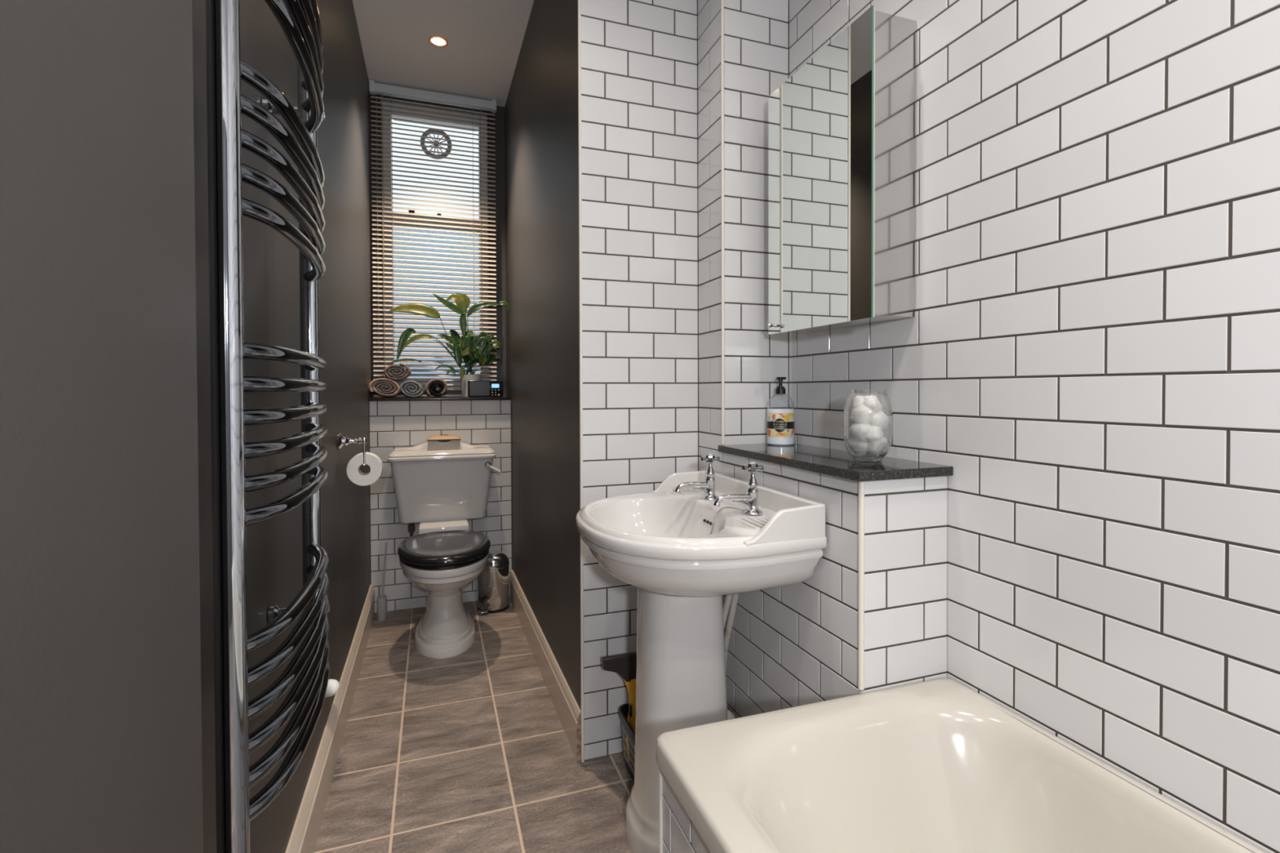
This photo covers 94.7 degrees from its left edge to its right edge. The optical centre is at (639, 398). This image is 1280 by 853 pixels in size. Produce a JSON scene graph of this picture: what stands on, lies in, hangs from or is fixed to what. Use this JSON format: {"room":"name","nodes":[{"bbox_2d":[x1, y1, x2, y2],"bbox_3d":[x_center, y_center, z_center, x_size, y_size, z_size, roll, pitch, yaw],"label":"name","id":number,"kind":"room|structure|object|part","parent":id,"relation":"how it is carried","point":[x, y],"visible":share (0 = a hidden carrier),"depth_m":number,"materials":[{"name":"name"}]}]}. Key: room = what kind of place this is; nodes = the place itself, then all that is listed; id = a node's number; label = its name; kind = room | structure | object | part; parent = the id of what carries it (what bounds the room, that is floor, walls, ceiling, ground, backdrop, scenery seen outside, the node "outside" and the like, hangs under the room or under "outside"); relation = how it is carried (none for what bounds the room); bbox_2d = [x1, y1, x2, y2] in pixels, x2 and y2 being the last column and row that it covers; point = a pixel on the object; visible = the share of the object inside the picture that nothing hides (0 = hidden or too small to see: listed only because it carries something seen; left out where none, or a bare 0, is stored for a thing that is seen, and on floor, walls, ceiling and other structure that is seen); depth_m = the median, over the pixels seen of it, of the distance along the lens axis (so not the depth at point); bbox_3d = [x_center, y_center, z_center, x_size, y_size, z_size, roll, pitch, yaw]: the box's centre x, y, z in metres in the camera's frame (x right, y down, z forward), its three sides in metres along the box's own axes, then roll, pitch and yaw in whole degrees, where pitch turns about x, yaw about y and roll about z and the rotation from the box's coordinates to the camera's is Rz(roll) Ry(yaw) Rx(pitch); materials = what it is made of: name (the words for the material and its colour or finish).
{"room":"bathroom","nodes":[
{"label":"bathroom","id":0,"kind":"room"},
{"bbox_2d":[191,0,373,852],"bbox_3d":[-0.624,-0.255,0.726,0.108,2.700,5.290,0,1,-19],"label":"wall","id":1,"kind":"structure","parent":0,"point":[271,262],"depth_m":1.30,"materials":[{"name":"paint"}]},
{"bbox_2d":[0,0,203,852],"bbox_3d":[-0.325,0.106,0.196,0.040,1.979,0.823,0,1,-19],"label":"door","id":2,"kind":"structure","parent":1,"relation":"in","point":[100,700],"depth_m":0.41,"materials":[{"name":"paint"}]},
{"bbox_2d":[205,0,339,852],"bbox_3d":[-0.560,-0.028,0.900,0.128,1.295,0.530,0,1,-19],"label":"towel radiator","id":3,"kind":"object","parent":1,"relation":"attached to","point":[300,21],"visible":1,"depth_m":0.70,"materials":[{"name":"silver metal"}]},
{"bbox_2d":[285,584,374,852],"bbox_3d":[-0.655,1.019,1.020,0.025,0.145,4.035,0,1,-19],"label":"baseboard","id":4,"kind":"structure","parent":1,"relation":"attached to","point":[306,828],"depth_m":1.66,"materials":[{"name":"beige paint"}]},
{"bbox_2d":[337,433,367,466],"bbox_3d":[-0.966,0.173,1.983,0.101,0.115,0.072,-1,1,-32],"label":"toilet roll holder","id":5,"kind":"object","parent":1,"relation":"attached to","point":[342,441],"visible":0.89,"depth_m":1.96,"materials":[{"name":"silver metal"}]},
{"bbox_2d":[346,452,382,485],"bbox_3d":[-0.933,0.240,2.001,0.109,0.109,0.052,0,1,-19],"label":"toilet roll","id":6,"kind":"object","parent":5,"relation":"hanging from","point":[374,461],"visible":0.97,"depth_m":1.98,"materials":[{"name":"white paper"}]},
{"bbox_3d":[-0.938,0.182,2.002,0.028,0.098,0.074,0,1,-19],"label":"arm","id":7,"kind":"part","parent":5,"relation":"part of","materials":[{"name":"silver metal"}]},
{"bbox_2d":[369,93,506,397],"bbox_3d":[-1.099,-0.784,3.283,0.909,1.705,0.140,0,1,-19],"label":"wall","id":8,"kind":"structure","parent":0,"point":[499,117],"depth_m":3.30,"materials":[{"name":"paint"}]},
{"bbox_2d":[382,99,488,391],"bbox_3d":[-1.119,-0.814,3.249,0.545,1.555,0.090,0,1,-19],"label":"window","id":9,"kind":"structure","parent":8,"relation":"in","point":[384,100],"depth_m":3.25,"materials":[{"name":"grey paint"}]},
{"bbox_2d":[368,80,497,397],"bbox_3d":[-1.090,-0.819,3.150,0.637,1.626,0.041,0,1,-19],"label":"blind","id":10,"kind":"object","parent":9,"relation":"attached to","point":[375,88],"visible":0.94,"depth_m":3.13,"materials":[{"name":"white"}]},
{"bbox_3d":[-1.340,-0.900,3.044,0.029,1.346,0.004,0,1,-19],"label":"pull cord","id":11,"kind":"part","parent":10,"relation":"part of","materials":[{"name":"white fabric"}]},
{"bbox_3d":[-1.329,-0.795,3.055,0.002,1.565,0.002,0,1,-19],"label":"cord","id":12,"kind":"part","parent":10,"relation":"part of","materials":[{"name":"white fabric"}]},
{"bbox_3d":[-1.287,-0.796,3.070,0.002,1.565,0.002,0,1,-19],"label":"cord","id":13,"kind":"part","parent":10,"relation":"part of","materials":[{"name":"white fabric"}]},
{"bbox_3d":[-1.088,-0.012,3.163,0.623,0.012,0.026,0,1,-19],"label":"rail","id":14,"kind":"part","parent":10,"relation":"part of","materials":[{"name":"beige"}]},
{"bbox_3d":[-0.904,-0.799,3.204,0.002,1.565,0.002,0,1,-19],"label":"cord","id":15,"kind":"part","parent":10,"relation":"part of","materials":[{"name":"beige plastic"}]},
{"bbox_3d":[-0.867,-0.799,3.217,0.002,1.565,0.002,0,1,-19],"label":"cord","id":16,"kind":"part","parent":10,"relation":"part of","materials":[{"name":"white fabric"}]},
{"bbox_3d":[-1.122,-0.514,3.264,0.455,0.833,0.006,0,1,-19],"label":"pane","id":17,"kind":"part","parent":9,"relation":"part of","materials":[{"name":"clear glass"}]},
{"bbox_2d":[420,128,452,159],"bbox_3d":[-1.120,-1.398,3.240,0.164,0.164,0.016,0,1,-19],"label":"round vent","id":18,"kind":"object","parent":9,"relation":"attached to","point":[429,130],"depth_m":3.24,"materials":[{"name":"grey plastic"}]},
{"bbox_2d":[368,400,512,613],"bbox_3d":[-1.043,0.538,3.123,0.729,1.055,0.201,0,1,-19],"label":"wall","id":19,"kind":"structure","parent":0,"point":[393,424],"depth_m":2.99,"materials":[{"name":"white tile"}]},
{"bbox_2d":[368,396,511,400],"bbox_3d":[-1.045,0.003,3.111,0.686,0.014,0.235,0,1,-19],"label":"window sill","id":20,"kind":"structure","parent":19,"relation":"on","point":[447,397],"depth_m":2.99,"materials":[{"name":"black stone"}]},
{"bbox_2d":[368,377,400,395],"bbox_3d":[-1.289,-0.055,2.985,0.145,0.089,0.142,0,1,-19],"label":"rolled towel","id":21,"kind":"object","parent":20,"relation":"on","point":[380,385],"visible":1,"depth_m":2.92,"materials":[{"name":"brown fabric"}]},
{"bbox_2d":[383,363,411,380],"bbox_3d":[-1.234,-0.134,3.004,0.122,0.082,0.142,0,1,-19],"label":"rolled towel","id":22,"kind":"object","parent":21,"relation":"on","point":[399,372],"visible":1,"depth_m":2.94,"materials":[{"name":"brown fabric"}]},
{"bbox_2d":[400,380,424,397],"bbox_3d":[-1.168,-0.046,3.028,0.115,0.085,0.142,0,1,-19],"label":"rolled towel","id":23,"kind":"object","parent":20,"relation":"on","point":[406,387],"visible":1,"depth_m":2.96,"materials":[{"name":"grey fabric"}]},
{"bbox_2d":[425,378,447,395],"bbox_3d":[-1.060,-0.057,3.065,0.108,0.087,0.142,0,1,-19],"label":"rolled towel","id":24,"kind":"object","parent":20,"relation":"on","point":[443,387],"visible":1,"depth_m":3.00,"materials":[{"name":"fabric"}]},
{"bbox_2d":[388,293,508,397],"bbox_3d":[-1.000,-0.279,3.106,0.608,0.551,0.120,0,1,-19],"label":"potted plant","id":25,"kind":"object","parent":20,"relation":"on","point":[473,349],"visible":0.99,"depth_m":3.10,"materials":[{"name":"green plant"}]},
{"bbox_3d":[-1.022,-0.221,3.091,0.228,0.226,0.006,-1,1,-27],"label":"stem","id":26,"kind":"part","parent":25,"relation":"part of","materials":[{"name":"green plant"}]},
{"bbox_3d":[-0.996,-0.206,3.098,0.172,0.197,0.039,0,1,-19],"label":"stem","id":27,"kind":"part","parent":25,"relation":"part of","materials":[{"name":"green plant"}]},
{"bbox_3d":[-0.903,-0.065,3.150,0.106,0.120,0.106,0,1,-19],"label":"pot","id":28,"kind":"part","parent":25,"relation":"part of","materials":[{"name":"grey ceramic"}]},
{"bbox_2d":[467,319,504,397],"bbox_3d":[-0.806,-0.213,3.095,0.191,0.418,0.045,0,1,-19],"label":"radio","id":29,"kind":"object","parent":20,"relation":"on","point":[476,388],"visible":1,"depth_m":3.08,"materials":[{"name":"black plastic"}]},
{"bbox_2d":[469,381,489,395],"bbox_3d":[-0.834,-0.049,3.065,0.100,0.073,0.002,0,1,-19],"label":"speaker grille","id":30,"kind":"object","parent":29,"relation":"attached to","point":[476,388],"depth_m":3.06,"materials":[{"name":"black plastic"}]},
{"bbox_2d":[352,0,533,106],"bbox_3d":[0.088,-1.635,0.965,1.670,0.050,5.400,0,1,-19],"label":"ceiling","id":31,"kind":"structure","parent":0,"point":[485,37],"depth_m":2.70,"materials":[{"name":"white paint"}]},
{"bbox_2d":[428,35,448,46],"bbox_3d":[-0.919,-1.626,2.687,0.084,0.005,0.084,0,1,-19],"label":"recessed light","id":32,"kind":"object","parent":31,"relation":"in","point":[438,41],"visible":1,"depth_m":2.69,"materials":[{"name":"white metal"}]},
{"bbox_2d":[314,598,634,852],"bbox_3d":[0.150,1.116,0.849,1.670,0.050,5.524,0,1,-19],"label":"floor","id":33,"kind":"structure","parent":0,"point":[470,751],"depth_m":1.73,"materials":[{"name":"tile"}]},
{"bbox_2d":[376,542,386,621],"bbox_3d":[-1.245,0.884,2.843,0.049,0.370,0.046,0,1,-19],"label":"toilet brush","id":34,"kind":"object","parent":33,"relation":"on","point":[381,601],"visible":1,"depth_m":2.83,"materials":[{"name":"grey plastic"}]},
{"bbox_3d":[-1.240,0.855,2.847,0.041,0.311,0.023,-1,1,-37],"label":"brush handle","id":35,"kind":"part","parent":34,"relation":"part of","materials":[{"name":"grey plastic"}]},
{"bbox_2d":[386,441,501,658],"bbox_3d":[-0.873,0.649,2.662,0.515,0.844,0.778,0,1,-19],"label":"toilet","id":36,"kind":"object","parent":33,"relation":"on","point":[439,491],"visible":0.95,"depth_m":2.70,"materials":[{"name":"white ceramic"}]},
{"bbox_3d":[-0.972,0.260,2.907,0.496,0.072,0.232,0,1,-19],"label":"cistern lid","id":37,"kind":"part","parent":36,"relation":"part of","materials":[{"name":"white ceramic"}]},
{"bbox_2d":[426,434,461,450],"bbox_3d":[-0.960,0.215,2.888,0.156,0.070,0.098,0,1,-19],"label":"box","id":38,"kind":"object","parent":36,"relation":"on","point":[442,442],"visible":1,"depth_m":2.85,"materials":[{"name":"beige wood"}]},
{"bbox_3d":[-0.960,0.191,2.887,0.154,0.018,0.096,0,1,-19],"label":"box lid","id":39,"kind":"part","parent":38,"relation":"part of","materials":[{"name":"brown wood"}]},
{"bbox_3d":[-0.832,0.633,2.518,0.382,0.032,0.480,0,1,-19],"label":"seat lid","id":40,"kind":"part","parent":36,"relation":"part of","materials":[{"name":"black paint"}]},
{"bbox_3d":[-0.742,0.327,2.873,0.034,0.034,0.026,0,1,-19],"label":"flush lever","id":41,"kind":"part","parent":36,"relation":"part of","materials":[{"name":"silver metal"}]},
{"bbox_3d":[-0.708,0.347,2.871,0.061,0.043,0.017,0,1,-17],"label":"lever handle","id":42,"kind":"part","parent":36,"relation":"part of","materials":[{"name":"silver metal"}]},
{"bbox_2d":[477,550,509,613],"bbox_3d":[-0.745,0.922,2.993,0.160,0.288,0.189,0,1,-19],"label":"pedal bin","id":43,"kind":"object","parent":33,"relation":"on","point":[493,583],"visible":0.84,"depth_m":2.93,"materials":[{"name":"silver metal"}]},
{"bbox_3d":[-0.747,0.814,2.996,0.160,0.071,0.160,0,1,-19],"label":"bin lid","id":44,"kind":"part","parent":43,"relation":"part of","materials":[{"name":"silver metal"}]},
{"bbox_2d":[619,703,635,782],"bbox_3d":[0.041,0.998,1.702,0.172,0.165,0.173,0,1,-19],"label":"plastic basket","id":45,"kind":"object","parent":33,"relation":"on","point":[628,731],"visible":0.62,"depth_m":1.68,"materials":[{"name":"black plastic"}]},
{"bbox_2d":[601,651,636,761],"bbox_3d":[-0.013,0.903,1.702,0.184,0.316,0.058,0,1,-19],"label":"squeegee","id":46,"kind":"object","parent":45,"relation":"in","point":[624,664],"visible":0.52,"depth_m":1.70,"materials":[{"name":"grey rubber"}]},
{"bbox_3d":[-0.012,0.937,1.699,0.060,0.248,0.053,0,1,-19],"label":"handle","id":47,"kind":"part","parent":46,"relation":"part of","materials":[{"name":"yellow plastic"}]},
{"bbox_2d":[628,704,631,716],"bbox_3d":[-0.028,0.896,1.689,0.006,0.030,0.015,0,1,-19],"label":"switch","id":48,"kind":"object","parent":46,"relation":"attached to","point":[629,705],"depth_m":1.68,"materials":[{"name":"black plastic"}]},
{"bbox_2d":[576,470,826,852],"bbox_3d":[0.084,0.654,1.450,0.463,0.860,0.596,0,1,-19],"label":"washbasin","id":49,"kind":"object","parent":33,"relation":"on","point":[660,542],"visible":0.91,"depth_m":1.36,"materials":[{"name":"white ceramic"}]},
{"bbox_2d":[675,453,719,500],"bbox_3d":[0.150,0.206,1.549,0.127,0.118,0.057,0,1,-6],"label":"tap","id":50,"kind":"object","parent":49,"relation":"on","point":[708,492],"visible":0.98,"depth_m":1.54,"materials":[{"name":"silver metal"}]},
{"bbox_3d":[0.138,0.239,1.536,0.101,0.042,0.018,0,1,-19],"label":"spout","id":51,"kind":"part","parent":50,"relation":"part of","materials":[{"name":"silver metal"}]},
{"bbox_3d":[0.185,0.159,1.552,0.050,0.021,0.050,0,1,10],"label":"cross handle","id":52,"kind":"part","parent":50,"relation":"part of","materials":[{"name":"silver metal"}]},
{"bbox_2d":[576,488,826,596],"bbox_3d":[0.083,0.361,1.447,0.463,0.188,0.596,0,1,-19],"label":"basin","id":53,"kind":"object","parent":49,"relation":"in","point":[660,542],"depth_m":1.24,"materials":[{"name":"white ceramic"}]},
{"bbox_2d":[710,506,743,534],"bbox_3d":[0.173,0.326,1.399,0.148,0.134,0.043,0,1,2],"label":"chain","id":54,"kind":"object","parent":49,"relation":"attached to","point":[719,510],"visible":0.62,"depth_m":1.41,"materials":[{"name":"silver metal"}]},
{"bbox_2d":[722,594,733,629],"bbox_3d":[0.222,0.753,1.584,0.027,0.656,0.152,0,1,-19],"label":"pipe","id":55,"kind":"object","parent":49,"relation":"attached to","point":[728,597],"visible":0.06,"depth_m":1.54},
{"bbox_2d":[724,593,738,667],"bbox_3d":[0.242,0.753,1.592,0.022,0.656,0.153,0,1,-12],"label":"pipe","id":56,"kind":"object","parent":49,"relation":"attached to","point":[733,605],"visible":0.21,"depth_m":1.57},
{"bbox_2d":[713,462,764,515],"bbox_3d":[0.228,0.208,1.366,0.127,0.118,0.057,0,1,-6],"label":"tap","id":57,"kind":"object","parent":49,"relation":"on","point":[751,506],"visible":1,"depth_m":1.36,"materials":[{"name":"silver metal"}]},
{"bbox_3d":[0.214,0.241,1.354,0.101,0.042,0.018,0,1,-19],"label":"spout","id":58,"kind":"part","parent":57,"relation":"part of","materials":[{"name":"silver metal"}]},
{"bbox_3d":[0.262,0.161,1.369,0.050,0.021,0.050,0,1,10],"label":"cross handle","id":59,"kind":"part","parent":57,"relation":"part of","materials":[{"name":"silver metal"}]},
{"bbox_2d":[727,709,735,719],"bbox_3d":[0.237,0.963,1.595,0.064,0.237,0.064,0,1,-19],"label":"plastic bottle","id":60,"kind":"object","parent":33,"relation":"on","point":[731,715],"visible":0.12,"depth_m":1.58,"materials":[{"name":"white plastic"}]},
{"bbox_2d":[655,678,1266,852],"bbox_3d":[0.611,0.843,0.338,0.655,0.508,1.693,0,1,-19],"label":"bathtub","id":61,"kind":"object","parent":33,"relation":"on","point":[936,766],"visible":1,"depth_m":1.01,"materials":[{"name":"beige ceramic"}]},
{"bbox_3d":[0.312,0.868,0.239,0.007,0.462,1.664,0,1,-19],"label":"panel trim","id":62,"kind":"part","parent":61,"relation":"part of","materials":[{"name":"beige plastic"}]},
{"bbox_3d":[0.513,0.870,0.305,0.423,0.455,1.666,0,1,-19],"label":"bath panel","id":63,"kind":"part","parent":61,"relation":"part of","materials":[{"name":"white tile"}]},
{"bbox_2d":[504,0,581,711],"bbox_3d":[-0.432,-0.280,2.622,0.125,2.700,1.841,0,1,-20],"label":"wall","id":64,"kind":"structure","parent":0,"point":[541,145],"depth_m":2.20,"materials":[{"name":"paint"}]},
{"bbox_2d":[509,569,581,761],"bbox_3d":[-0.434,1.000,2.450,0.018,0.145,1.483,0,1,-20],"label":"baseboard","id":65,"kind":"structure","parent":64,"relation":"attached to","point":[569,713],"depth_m":2.14,"materials":[{"name":"beige paint"}]},
{"bbox_2d":[577,0,584,762],"bbox_3d":[-0.174,-0.269,1.734,0.010,2.699,0.009,0,1,-19],"label":"trim","id":66,"kind":"structure","parent":64,"relation":"attached to","point":[579,1],"depth_m":1.73,"materials":[{"name":"beige plastic"}]},
{"bbox_2d":[581,0,698,760],"bbox_3d":[-0.002,-0.271,1.849,0.398,2.700,0.100,0,1,-19],"label":"wall","id":67,"kind":"structure","parent":0,"point":[639,58],"depth_m":1.79,"materials":[{"name":"white tile"}]},
{"bbox_2d":[723,0,788,444],"bbox_3d":[0.336,-0.729,1.784,0.241,1.785,0.100,0,1,-19],"label":"wall","id":68,"kind":"structure","parent":0,"point":[756,32],"depth_m":1.73,"materials":[{"name":"white tile"}]},
{"bbox_2d":[697,0,862,718],"bbox_3d":[0.319,-0.268,1.521,0.030,2.700,0.772,0,1,-19],"label":"wall","id":69,"kind":"structure","parent":0,"point":[793,645],"depth_m":1.49,"materials":[{"name":"white tile"}]},
{"bbox_2d":[720,0,724,444],"bbox_3d":[0.238,-0.743,1.696,0.009,1.753,0.009,0,1,-19],"label":"trim","id":70,"kind":"structure","parent":69,"relation":"attached to","point":[722,1],"depth_m":1.70,"materials":[{"name":"beige plastic"}]},
{"bbox_2d":[652,470,825,546],"bbox_3d":[0.207,0.263,1.489,0.200,0.080,0.595,0,1,-19],"label":"backsplash","id":71,"kind":"structure","parent":69,"relation":"attached to","point":[795,517],"depth_m":1.25,"materials":[{"name":"white ceramic"}]},
{"bbox_2d":[718,443,953,481],"bbox_3d":[0.435,0.148,1.457,0.236,0.019,0.597,0,1,-19],"label":"shelf","id":72,"kind":"object","parent":69,"relation":"on","point":[832,462],"visible":0.84,"depth_m":1.30,"materials":[{"name":"black stone"}]},
{"bbox_2d":[767,377,794,445],"bbox_3d":[0.408,0.037,1.710,0.078,0.196,0.078,0,1,-19],"label":"soap dispenser","id":73,"kind":"object","parent":72,"relation":"on","point":[780,421],"visible":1,"depth_m":1.68,"materials":[{"name":"white plastic"}]},
{"bbox_2d":[767,394,794,408],"bbox_3d":[0.408,0.008,1.710,0.077,0.046,0.077,0,1,-19],"label":"bottle","id":74,"kind":"object","parent":73,"relation":"on","point":[775,394],"depth_m":1.71,"materials":[{"name":"white plastic"}]},
{"bbox_2d":[843,389,892,462],"bbox_3d":[0.507,0.060,1.314,0.103,0.159,0.103,0,1,-19],"label":"glass jar","id":75,"kind":"object","parent":72,"relation":"on","point":[867,457],"visible":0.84,"depth_m":1.29,"materials":[{"name":"clear glass"}]},
{"bbox_2d":[848,414,855,424],"bbox_3d":[0.500,0.048,1.332,0.046,0.048,0.046,0,1,-19],"label":"ball","id":76,"kind":"object","parent":75,"relation":"in","point":[851,419],"visible":0.12,"depth_m":1.33,"materials":[{"name":"white fabric"}]},
{"bbox_2d":[848,435,867,453],"bbox_3d":[0.495,0.102,1.324,0.050,0.052,0.049,0,1,-19],"label":"ball","id":77,"kind":"object","parent":75,"relation":"in","point":[856,446],"visible":0.55,"depth_m":1.31,"materials":[{"name":"white fabric"}]},
{"bbox_2d":[852,395,865,408],"bbox_3d":[0.496,0.012,1.323,0.036,0.034,0.036,0,1,23],"label":"ball","id":78,"kind":"object","parent":75,"relation":"in","point":[858,400],"visible":0.6,"depth_m":1.31,"materials":[{"name":"white fabric"}]},
{"bbox_2d":[849,422,871,442],"bbox_3d":[0.490,0.072,1.303,0.048,0.053,0.049,0,1,-19],"label":"ball","id":79,"kind":"object","parent":75,"relation":"in","point":[859,432],"visible":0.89,"depth_m":1.29,"materials":[{"name":"white fabric"}]},
{"bbox_2d":[851,404,873,423],"bbox_3d":[0.493,0.036,1.303,0.047,0.046,0.047,0,1,-19],"label":"ball","id":80,"kind":"object","parent":75,"relation":"in","point":[861,414],"visible":0.98,"depth_m":1.29,"materials":[{"name":"white fabric"}]},
{"bbox_2d":[862,395,879,411],"bbox_3d":[0.509,0.012,1.298,0.034,0.035,0.034,0,1,13],"label":"ball","id":81,"kind":"object","parent":75,"relation":"in","point":[872,402],"visible":0.94,"depth_m":1.29,"materials":[{"name":"white fabric"}]},
{"bbox_2d":[865,425,883,442],"bbox_3d":[0.511,0.080,1.293,0.040,0.041,0.040,0,1,12],"label":"ball","id":82,"kind":"object","parent":75,"relation":"in","point":[875,434],"visible":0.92,"depth_m":1.28,"materials":[{"name":"white fabric"}]},
{"bbox_2d":[866,436,887,453],"bbox_3d":[0.523,0.101,1.306,0.048,0.049,0.049,0,1,-19],"label":"ball","id":83,"kind":"object","parent":75,"relation":"in","point":[874,447],"visible":0.69,"depth_m":1.29,"materials":[{"name":"white fabric"}]},
{"bbox_2d":[873,400,883,412],"bbox_3d":[0.522,0.022,1.323,0.043,0.046,0.042,0,1,-19],"label":"ball","id":84,"kind":"object","parent":75,"relation":"in","point":[880,408],"visible":0.16,"depth_m":1.31,"materials":[{"name":"white fabric"}]},
{"bbox_2d":[869,410,889,431],"bbox_3d":[0.525,0.051,1.301,0.045,0.047,0.045,0,1,-19],"label":"ball","id":85,"kind":"object","parent":75,"relation":"in","point":[879,420],"visible":0.78,"depth_m":1.28,"materials":[{"name":"white fabric"}]},
{"bbox_2d":[860,475,947,693],"bbox_3d":[0.545,0.623,1.218,0.241,0.925,0.030,0,1,-19],"label":"wall","id":86,"kind":"structure","parent":0,"point":[905,520],"depth_m":1.20,"materials":[{"name":"white tile"}]},
{"bbox_2d":[857,481,864,690],"bbox_3d":[0.436,0.368,1.161,0.012,0.412,0.011,0,1,-19],"label":"trim","id":87,"kind":"structure","parent":86,"relation":"attached to","point":[860,484],"depth_m":1.16,"materials":[{"name":"beige plastic"}]},
{"bbox_2d":[788,0,1279,852],"bbox_3d":[0.866,-0.259,0.662,0.051,2.700,2.420,0,1,-19],"label":"wall","id":88,"kind":"structure","parent":0,"point":[1091,346],"depth_m":0.95,"materials":[{"name":"white tile"}]},
{"bbox_2d":[767,4,915,334],"bbox_3d":[0.474,-0.508,1.471,0.146,0.664,0.413,0,1,-19],"label":"upper cabinet","id":89,"kind":"object","parent":88,"relation":"attached to","point":[842,128],"visible":1,"depth_m":1.34,"materials":[{"name":"silver metal"}]},
{"bbox_3d":[0.362,-0.199,1.614,0.024,0.013,0.013,0,1,-19],"label":"knob","id":90,"kind":"part","parent":89,"relation":"part of","materials":[{"name":"silver metal"}]},
{"bbox_3d":[0.430,-0.508,1.456,0.004,0.664,0.412,0,1,-19],"label":"mirror door","id":91,"kind":"part","parent":89,"relation":"part of","materials":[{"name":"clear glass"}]},
{"bbox_3d":[0.433,-0.508,1.458,0.003,0.663,0.411,0,1,-19],"label":"door","id":92,"kind":"part","parent":89,"relation":"part of","materials":[{"name":"silver metal"}]}
]}

